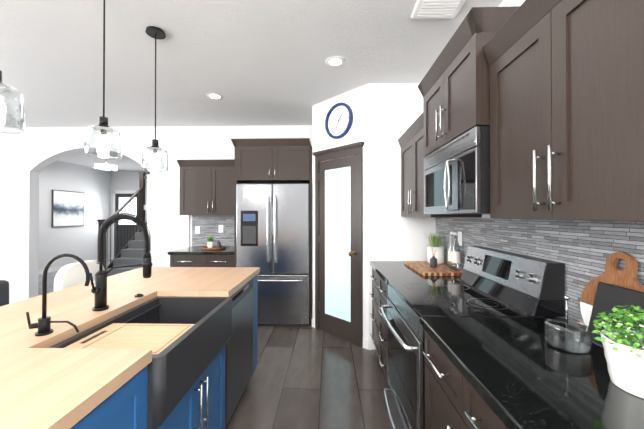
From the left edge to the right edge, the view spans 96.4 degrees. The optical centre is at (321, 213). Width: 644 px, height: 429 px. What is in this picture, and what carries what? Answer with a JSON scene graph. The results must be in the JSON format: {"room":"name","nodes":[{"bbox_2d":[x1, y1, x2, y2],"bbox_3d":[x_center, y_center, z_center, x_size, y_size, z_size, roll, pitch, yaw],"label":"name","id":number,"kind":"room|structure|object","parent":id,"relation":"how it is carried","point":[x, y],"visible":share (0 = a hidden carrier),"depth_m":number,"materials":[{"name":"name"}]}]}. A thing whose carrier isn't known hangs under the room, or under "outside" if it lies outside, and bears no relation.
{"room":"kitchen","nodes":[
{"label":"kitchen","id":0,"kind":"room"},
{"bbox_2d":[38,160,110,269],"bbox_3d":[-6.733,0.033,3.683,0.120,2.750,10.500,0,0,1],"label":"wall","id":1,"kind":"structure","parent":0,"point":[94,186],"depth_m":7.64,"materials":[{"name":"white paint"}]},
{"bbox_2d":[51,190,83,226],"bbox_3d":[-6.559,-0.114,7.481,0.031,0.920,0.900,0,0,1],"label":"picture","id":2,"kind":"object","parent":1,"relation":"attached to","point":[67,208],"visible":0.93,"depth_m":7.43,"materials":[{"name":"grey"}]},
{"bbox_2d":[38,257,111,274],"bbox_3d":[-6.578,1.381,6.796,0.030,0.100,4.250,0,0,1],"label":"baseboard","id":3,"kind":"structure","parent":1,"relation":"attached to","point":[58,268],"depth_m":7.10,"materials":[{"name":"white wood"}]},
{"bbox_2d":[38,260,111,295],"bbox_3d":[-4.482,1.458,3.675,4.620,0.100,10.620,0,0,1],"label":"floor carpet","id":4,"kind":"object","parent":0,"point":[50,281],"visible":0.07,"depth_m":6.01,"materials":[{"name":"grey carpet"}]},
{"bbox_2d":[0,280,8,305],"bbox_3d":[-3.995,0.992,2.781,1.000,0.820,0.950,0,0,1],"label":"sofa","id":5,"kind":"object","parent":4,"relation":"on","point":[4,292],"visible":0.4,"depth_m":3.17,"materials":[{"name":"grey"}]},
{"bbox_2d":[97,172,146,271],"bbox_3d":[-3.550,0.162,6.992,2.645,2.540,1.490,0,0,1],"label":"stair railing","id":6,"kind":"object","parent":4,"relation":"on","point":[141,192],"visible":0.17,"depth_m":7.25,"materials":[{"name":"black wood"}]},
{"bbox_2d":[106,222,146,276],"bbox_3d":[-3.511,0.656,7.548,2.595,1.560,2.500,0,0,1],"label":"stairs","id":7,"kind":"structure","parent":4,"relation":"on","point":[131,252],"depth_m":6.87,"materials":[{"name":"grey carpet"}]},
{"bbox_2d":[110,171,146,256],"bbox_3d":[-4.348,0.071,8.934,4.620,2.750,0.120,0,0,1],"label":"wall","id":8,"kind":"structure","parent":0,"point":[124,180],"depth_m":8.93,"materials":[{"name":"white paint"}]},
{"bbox_2d":[113,190,138,258],"bbox_3d":[-5.970,0.371,8.862,0.920,2.150,0.098,0,0,1],"label":"front door","id":9,"kind":"structure","parent":8,"relation":"in","point":[121,198],"depth_m":8.88,"materials":[{"name":"grey"}]},
{"bbox_2d":[0,125,311,297],"bbox_3d":[-3.370,0.039,4.522,6.562,2.750,0.150,0,0,1],"label":"wall","id":10,"kind":"structure","parent":0,"point":[28,155],"depth_m":4.48,"materials":[{"name":"white paint"}]},
{"bbox_2d":[9,297,31,303],"bbox_3d":[-5.591,1.364,4.503,2.122,0.100,0.040,0,0,1],"label":"baseboard","id":11,"kind":"structure","parent":10,"relation":"attached to","point":[11,300],"depth_m":4.46,"materials":[{"name":"white wood"}]},
{"bbox_2d":[177,159,234,214],"bbox_3d":[-1.562,-0.360,4.209,0.937,0.775,0.386,0,0,1],"label":"upper cabinet","id":12,"kind":"object","parent":10,"relation":"attached to","point":[207,187],"visible":0.94,"depth_m":4.06,"materials":[{"name":"brown wood"}]},
{"bbox_2d":[192,215,233,245],"bbox_3d":[-1.527,0.266,4.391,0.892,0.472,0.012,0,0,1],"label":"backsplash","id":13,"kind":"structure","parent":10,"relation":"attached to","point":[208,224],"depth_m":4.39,"materials":[{"name":"tile"}]},
{"bbox_2d":[195,226,199,233],"bbox_3d":[-1.889,0.256,4.389,0.072,0.116,0.008,0,0,1],"label":"electrical outlet","id":14,"kind":"object","parent":13,"relation":"attached to","point":[197,229],"visible":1,"depth_m":4.39,"materials":[{"name":"white plastic"}]},
{"bbox_2d":[218,225,222,232],"bbox_3d":[-1.529,0.236,4.380,0.072,0.116,0.008,0,0,1],"label":"electrical outlet","id":15,"kind":"object","parent":13,"relation":"attached to","point":[220,228],"visible":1,"depth_m":4.38,"materials":[{"name":"white plastic"}]},
{"bbox_2d":[147,171,189,266],"bbox_3d":[-2.328,0.383,4.400,0.660,2.060,0.033,0,0,1],"label":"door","id":16,"kind":"structure","parent":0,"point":[168,224],"depth_m":4.39,"materials":[{"name":"white paint"}]},
{"bbox_2d":[0,0,502,170],"bbox_3d":[-2.736,-1.403,3.591,8.117,0.120,10.740,0,0,1],"label":"ceiling","id":17,"kind":"structure","parent":0,"point":[257,62],"depth_m":2.48,"materials":[{"name":"white paint"}]},
{"bbox_2d":[0,70,25,133],"bbox_3d":[-1.258,-0.843,1.109,0.174,1.034,0.174,0,0,1],"label":"pendant light","id":18,"kind":"object","parent":17,"relation":"hanging from","point":[6,89],"visible":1,"depth_m":1.13,"materials":[{"name":"clear glass"}]},
{"bbox_2d":[84,0,121,158],"bbox_3d":[-1.244,-0.839,1.648,0.174,1.034,0.174,0,0,1],"label":"pendant light","id":19,"kind":"object","parent":17,"relation":"hanging from","point":[103,140],"visible":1,"depth_m":1.64,"materials":[{"name":"clear glass"}]},
{"bbox_2d":[94,154,116,170],"bbox_3d":[-4.928,-1.153,6.597,0.320,0.334,0.320,0,0,1],"label":"ceiling light","id":20,"kind":"object","parent":17,"relation":"attached to","point":[106,165],"visible":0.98,"depth_m":6.55,"materials":[{"name":"glass"}]},
{"bbox_2d":[141,26,167,171],"bbox_3d":[-1.231,-0.835,2.138,0.174,1.034,0.174,0,0,1],"label":"pendant light","id":21,"kind":"object","parent":17,"relation":"hanging from","point":[154,32],"visible":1,"depth_m":2.12,"materials":[{"name":"clear glass"}]},
{"bbox_2d":[206,93,222,99],"bbox_3d":[-1.222,-1.339,3.302,0.180,0.004,0.180,0,0,1],"label":"recessed light","id":22,"kind":"object","parent":17,"relation":"in","point":[214,95],"visible":0.92,"depth_m":3.30,"materials":[{"name":"white"}]},
{"bbox_2d":[325,56,344,66],"bbox_3d":[0.123,-1.344,2.557,0.180,0.004,0.180,0,0,1],"label":"recessed light","id":23,"kind":"object","parent":17,"relation":"in","point":[335,61],"visible":1,"depth_m":2.55,"materials":[{"name":"white"}]},
{"bbox_2d":[411,0,465,18],"bbox_3d":[0.756,-1.337,1.808,0.300,0.035,0.315,0,0,1],"label":"ceiling vent","id":24,"kind":"object","parent":17,"relation":"in","point":[436,9],"visible":1,"depth_m":1.86,"materials":[{"name":"white metal"}]},
{"bbox_2d":[225,324,392,428],"bbox_3d":[-0.583,1.441,1.315,3.697,0.100,6.100,0,0,1],"label":"floor","id":25,"kind":"structure","parent":0,"point":[306,377],"depth_m":2.34,"materials":[{"name":"brown wood"}]},
{"bbox_2d":[54,260,104,290],"bbox_3d":[-1.822,0.904,2.401,0.435,0.990,0.430,0,0,1],"label":"stool","id":26,"kind":"object","parent":25,"relation":"on","point":[70,275],"visible":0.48,"depth_m":2.29,"materials":[{"name":"white fabric"}]},
{"bbox_2d":[60,273,257,428],"bbox_3d":[-0.896,0.943,1.551,0.740,0.898,1.851,0,0,1],"label":"kitchen island","id":27,"kind":"object","parent":25,"relation":"on","point":[198,380],"depth_m":1.26,"materials":[{"name":"blue"}]},
{"bbox_2d":[0,265,259,428],"bbox_3d":[-1.071,0.527,1.561,1.030,0.130,1.896,0,0,1],"label":"island countertop","id":28,"kind":"structure","parent":27,"relation":"on","point":[62,349],"depth_m":1.15,"materials":[{"name":"beige wood"}]},
{"bbox_2d":[26,253,89,335],"bbox_3d":[-0.992,0.306,1.097,0.220,0.306,0.055,0,0,1],"label":"faucet","id":29,"kind":"object","parent":28,"relation":"on","point":[43,325],"depth_m":1.09,"materials":[{"name":"black metal"}]},
{"bbox_2d":[90,213,152,310],"bbox_3d":[-0.953,0.229,1.354,0.280,0.465,0.121,0,0,1],"label":"faucet","id":30,"kind":"object","parent":28,"relation":"on","point":[100,289],"depth_m":1.37,"materials":[{"name":"black metal"}]},
{"bbox_2d":[49,296,231,428],"bbox_3d":[-0.760,0.615,1.345,0.458,0.243,0.734,0,0,1],"label":"sink","id":31,"kind":"object","parent":28,"relation":"in","point":[184,334],"depth_m":1.21,"materials":[{"name":"black metal"}]},
{"bbox_2d":[225,278,252,427],"bbox_3d":[-0.594,0.904,2.017,0.079,0.785,0.605,0,0,1],"label":"dishwasher","id":32,"kind":"object","parent":27,"relation":"in","point":[239,348],"depth_m":1.96,"materials":[{"name":"grey paint"}]},
{"bbox_2d":[170,255,233,266],"bbox_3d":[-1.530,0.976,4.037,0.865,0.870,0.684,0,0,1],"label":"base cabinet","id":33,"kind":"object","parent":25,"relation":"on","point":[201,260],"visible":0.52,"depth_m":3.74,"materials":[{"name":"brown wood"}]},
{"bbox_2d":[168,246,233,254],"bbox_3d":[-1.536,0.521,4.056,0.892,0.040,0.678,0,0,1],"label":"countertop","id":34,"kind":"structure","parent":33,"relation":"on","point":[199,250],"depth_m":3.75,"materials":[{"name":"black stone"}]},
{"bbox_2d":[202,246,225,249],"bbox_3d":[-1.512,0.489,4.066,0.320,0.022,0.320,0,0,1],"label":"tray","id":35,"kind":"object","parent":34,"relation":"on","point":[213,248],"visible":0.88,"depth_m":3.95,"materials":[{"name":"brown wood"}]},
{"bbox_2d":[205,235,213,247],"bbox_3d":[-1.570,0.392,4.087,0.182,0.195,0.157,0,0,1],"label":"potted plant","id":36,"kind":"object","parent":35,"relation":"on","point":[210,244],"visible":1,"depth_m":4.07,"materials":[{"name":"white ceramic"}]},
{"bbox_2d":[231,138,311,325],"bbox_3d":[-0.615,0.243,3.965,1.012,2.335,0.815,0,0,1],"label":"surround","id":37,"kind":"object","parent":25,"relation":"on","point":[273,160],"visible":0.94,"depth_m":3.61,"materials":[{"name":"brown wood"}]},
{"bbox_2d":[236,184,309,325],"bbox_3d":[-0.598,0.522,3.917,0.905,1.775,0.852,0,0,1],"label":"fridge","id":38,"kind":"object","parent":25,"relation":"on","point":[273,232],"visible":0.83,"depth_m":3.56,"materials":[{"name":"grey metal"}]},
{"bbox_2d":[370,268,388,379],"bbox_3d":[0.817,0.965,2.526,0.691,0.870,0.866,0,0,1],"label":"base cabinet","id":39,"kind":"object","parent":25,"relation":"on","point":[379,296],"visible":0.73,"depth_m":2.52,"materials":[{"name":"black wood"}]},
{"bbox_2d":[370,261,460,284],"bbox_3d":[0.832,0.510,2.529,0.685,0.040,0.870,0,0,1],"label":"countertop","id":40,"kind":"structure","parent":39,"relation":"on","point":[386,271],"depth_m":2.37,"materials":[{"name":"black stone"}]},
{"bbox_2d":[404,261,462,275],"bbox_3d":[0.975,0.476,2.517,0.350,0.025,0.570,0,0,1],"label":"board","id":41,"kind":"object","parent":40,"relation":"on","point":[423,268],"visible":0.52,"depth_m":2.37,"materials":[{"name":"brown wood"}]},
{"bbox_2d":[424,232,443,263],"bbox_3d":[1.044,0.312,2.695,0.225,0.305,0.231,0,0,1],"label":"pot","id":42,"kind":"object","parent":41,"relation":"on","point":[439,254],"visible":0.79,"depth_m":2.65,"materials":[{"name":"white ceramic"}]},
{"bbox_2d":[429,237,440,266],"bbox_3d":[0.981,0.328,2.485,0.098,0.268,0.076,0,0,1],"label":"vase","id":43,"kind":"object","parent":41,"relation":"on","point":[433,261],"visible":1,"depth_m":2.48,"materials":[{"name":"grey ceramic"}]},
{"bbox_2d":[448,232,455,268],"bbox_3d":[1.102,0.310,2.430,0.067,0.305,0.067,0,0,1],"label":"water bottle","id":44,"kind":"object","parent":41,"relation":"on","point":[449,255],"visible":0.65,"depth_m":2.42,"materials":[{"name":"clear glass"}]},
{"bbox_2d":[451,232,459,269],"bbox_3d":[1.095,0.309,2.350,0.067,0.305,0.067,0,0,1],"label":"water bottle","id":45,"kind":"object","parent":41,"relation":"on","point":[455,256],"visible":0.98,"depth_m":2.33,"materials":[{"name":"clear glass"}]},
{"bbox_2d":[423,331,506,428],"bbox_3d":[0.777,0.953,0.946,0.691,0.870,0.765,0,0,1],"label":"base cabinet","id":46,"kind":"object","parent":25,"relation":"on","point":[454,399],"visible":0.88,"depth_m":1.07,"materials":[{"name":"black wood"}]},
{"bbox_2d":[420,317,643,428],"bbox_3d":[0.792,0.498,0.948,0.685,0.040,0.771,0,0,1],"label":"countertop","id":47,"kind":"structure","parent":46,"relation":"on","point":[518,373],"depth_m":0.85,"materials":[{"name":"black stone"}]},
{"bbox_2d":[544,295,592,353],"bbox_3d":[0.887,0.388,1.040,0.134,0.181,0.134,0,0,1],"label":"glass jar","id":48,"kind":"object","parent":47,"relation":"on","point":[567,345],"visible":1,"depth_m":1.03,"materials":[{"name":"clear glass"}]},
{"bbox_2d":[580,252,643,329],"bbox_3d":[1.091,0.310,1.062,0.057,0.334,0.276,0,0,1],"label":"paddle board","id":49,"kind":"object","parent":47,"relation":"on","point":[612,274],"visible":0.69,"depth_m":1.08,"materials":[{"name":"brown wood"}]},
{"bbox_2d":[586,282,643,345],"bbox_3d":[1.027,0.367,0.851,0.058,0.216,0.490,0,0,1],"label":"slate board","id":50,"kind":"object","parent":47,"relation":"on","point":[609,297],"visible":0.56,"depth_m":1.03,"materials":[{"name":"black stone"}]},
{"bbox_2d":[592,304,643,398],"bbox_3d":[0.881,0.364,0.782,0.206,0.225,0.202,0,0,1],"label":"plant pot","id":51,"kind":"object","parent":47,"relation":"on","point":[623,351],"visible":1,"depth_m":0.78,"materials":[{"name":"white ceramic"}]},
{"bbox_2d":[380,246,564,428],"bbox_3d":[0.762,0.814,1.713,0.744,1.160,0.755,0,0,1],"label":"range","id":52,"kind":"object","parent":25,"relation":"on","point":[493,283],"visible":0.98,"depth_m":1.55,"materials":[{"name":"grey paint"}]},
{"bbox_2d":[312,84,368,339],"bbox_3d":[0.231,0.031,3.328,0.120,2.750,0.859,0,-1,-44],"label":"wall","id":53,"kind":"structure","parent":0,"point":[356,100],"depth_m":3.11,"materials":[{"name":"white paint"}]},
{"bbox_2d":[313,141,363,347],"bbox_3d":[0.172,0.329,3.267,0.567,2.148,0.555,0,0,1],"label":"pantry door","id":54,"kind":"structure","parent":53,"relation":"in","point":[338,245],"depth_m":3.25,"materials":[{"name":"brown wood"}]},
{"bbox_2d":[325,102,352,138],"bbox_3d":[0.191,-1.045,3.258,0.042,0.400,0.400,0,-1,-44],"label":"clock","id":55,"kind":"object","parent":53,"relation":"attached to","point":[338,120],"visible":1,"depth_m":3.26,"materials":[{"name":"blue"}]},
{"bbox_2d":[368,83,435,348],"bbox_3d":[0.839,0.029,3.029,0.700,2.750,0.120,0,0,1],"label":"wall","id":56,"kind":"structure","parent":0,"point":[395,111],"depth_m":2.98,"materials":[{"name":"white paint"}]},
{"bbox_2d":[468,0,565,317],"bbox_3d":[1.189,0.011,0.654,0.120,2.750,4.850,0,0,1],"label":"wall","id":57,"kind":"structure","parent":0,"point":[507,3],"depth_m":1.78,"materials":[{"name":"white paint"}]},
{"bbox_2d":[398,113,481,216],"bbox_3d":[0.973,-0.363,2.531,0.403,0.794,0.866,0,0,1],"label":"upper cabinet","id":58,"kind":"object","parent":57,"relation":"attached to","point":[411,141],"visible":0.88,"depth_m":2.50,"materials":[{"name":"brown wood"}]},
{"bbox_2d":[418,6,519,156],"bbox_3d":[0.925,-0.676,1.719,0.458,0.530,0.814,0,0,1],"label":"upper cabinet","id":59,"kind":"object","parent":57,"relation":"attached to","point":[454,86],"visible":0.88,"depth_m":1.50,"materials":[{"name":"brown wood"}]},
{"bbox_2d":[424,126,489,213],"bbox_3d":[0.919,-0.201,1.716,0.465,0.410,0.746,0,0,1],"label":"microwave","id":60,"kind":"object","parent":59,"relation":"attached to","point":[457,176],"visible":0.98,"depth_m":1.50,"materials":[{"name":"silver metal"}]},
{"bbox_2d":[436,217,643,323],"bbox_3d":[1.149,0.257,1.756,0.012,0.453,2.402,0,0,1],"label":"backsplash","id":61,"kind":"structure","parent":57,"relation":"attached to","point":[582,250],"depth_m":1.33,"materials":[{"name":"tile"}]},
{"bbox_2d":[458,231,461,245],"bbox_3d":[1.155,0.212,2.405,0.008,0.116,0.072,0,0,1],"label":"electrical outlet","id":62,"kind":"object","parent":61,"relation":"attached to","point":[460,238],"visible":0.94,"depth_m":2.39,"materials":[{"name":"white plastic"}]},
{"bbox_2d":[482,0,643,221],"bbox_3d":[0.933,-0.375,0.943,0.403,0.794,0.772,0,0,1],"label":"upper cabinet","id":63,"kind":"object","parent":57,"relation":"attached to","point":[566,109],"visible":1,"depth_m":0.90,"materials":[{"name":"brown wood"}]}
]}

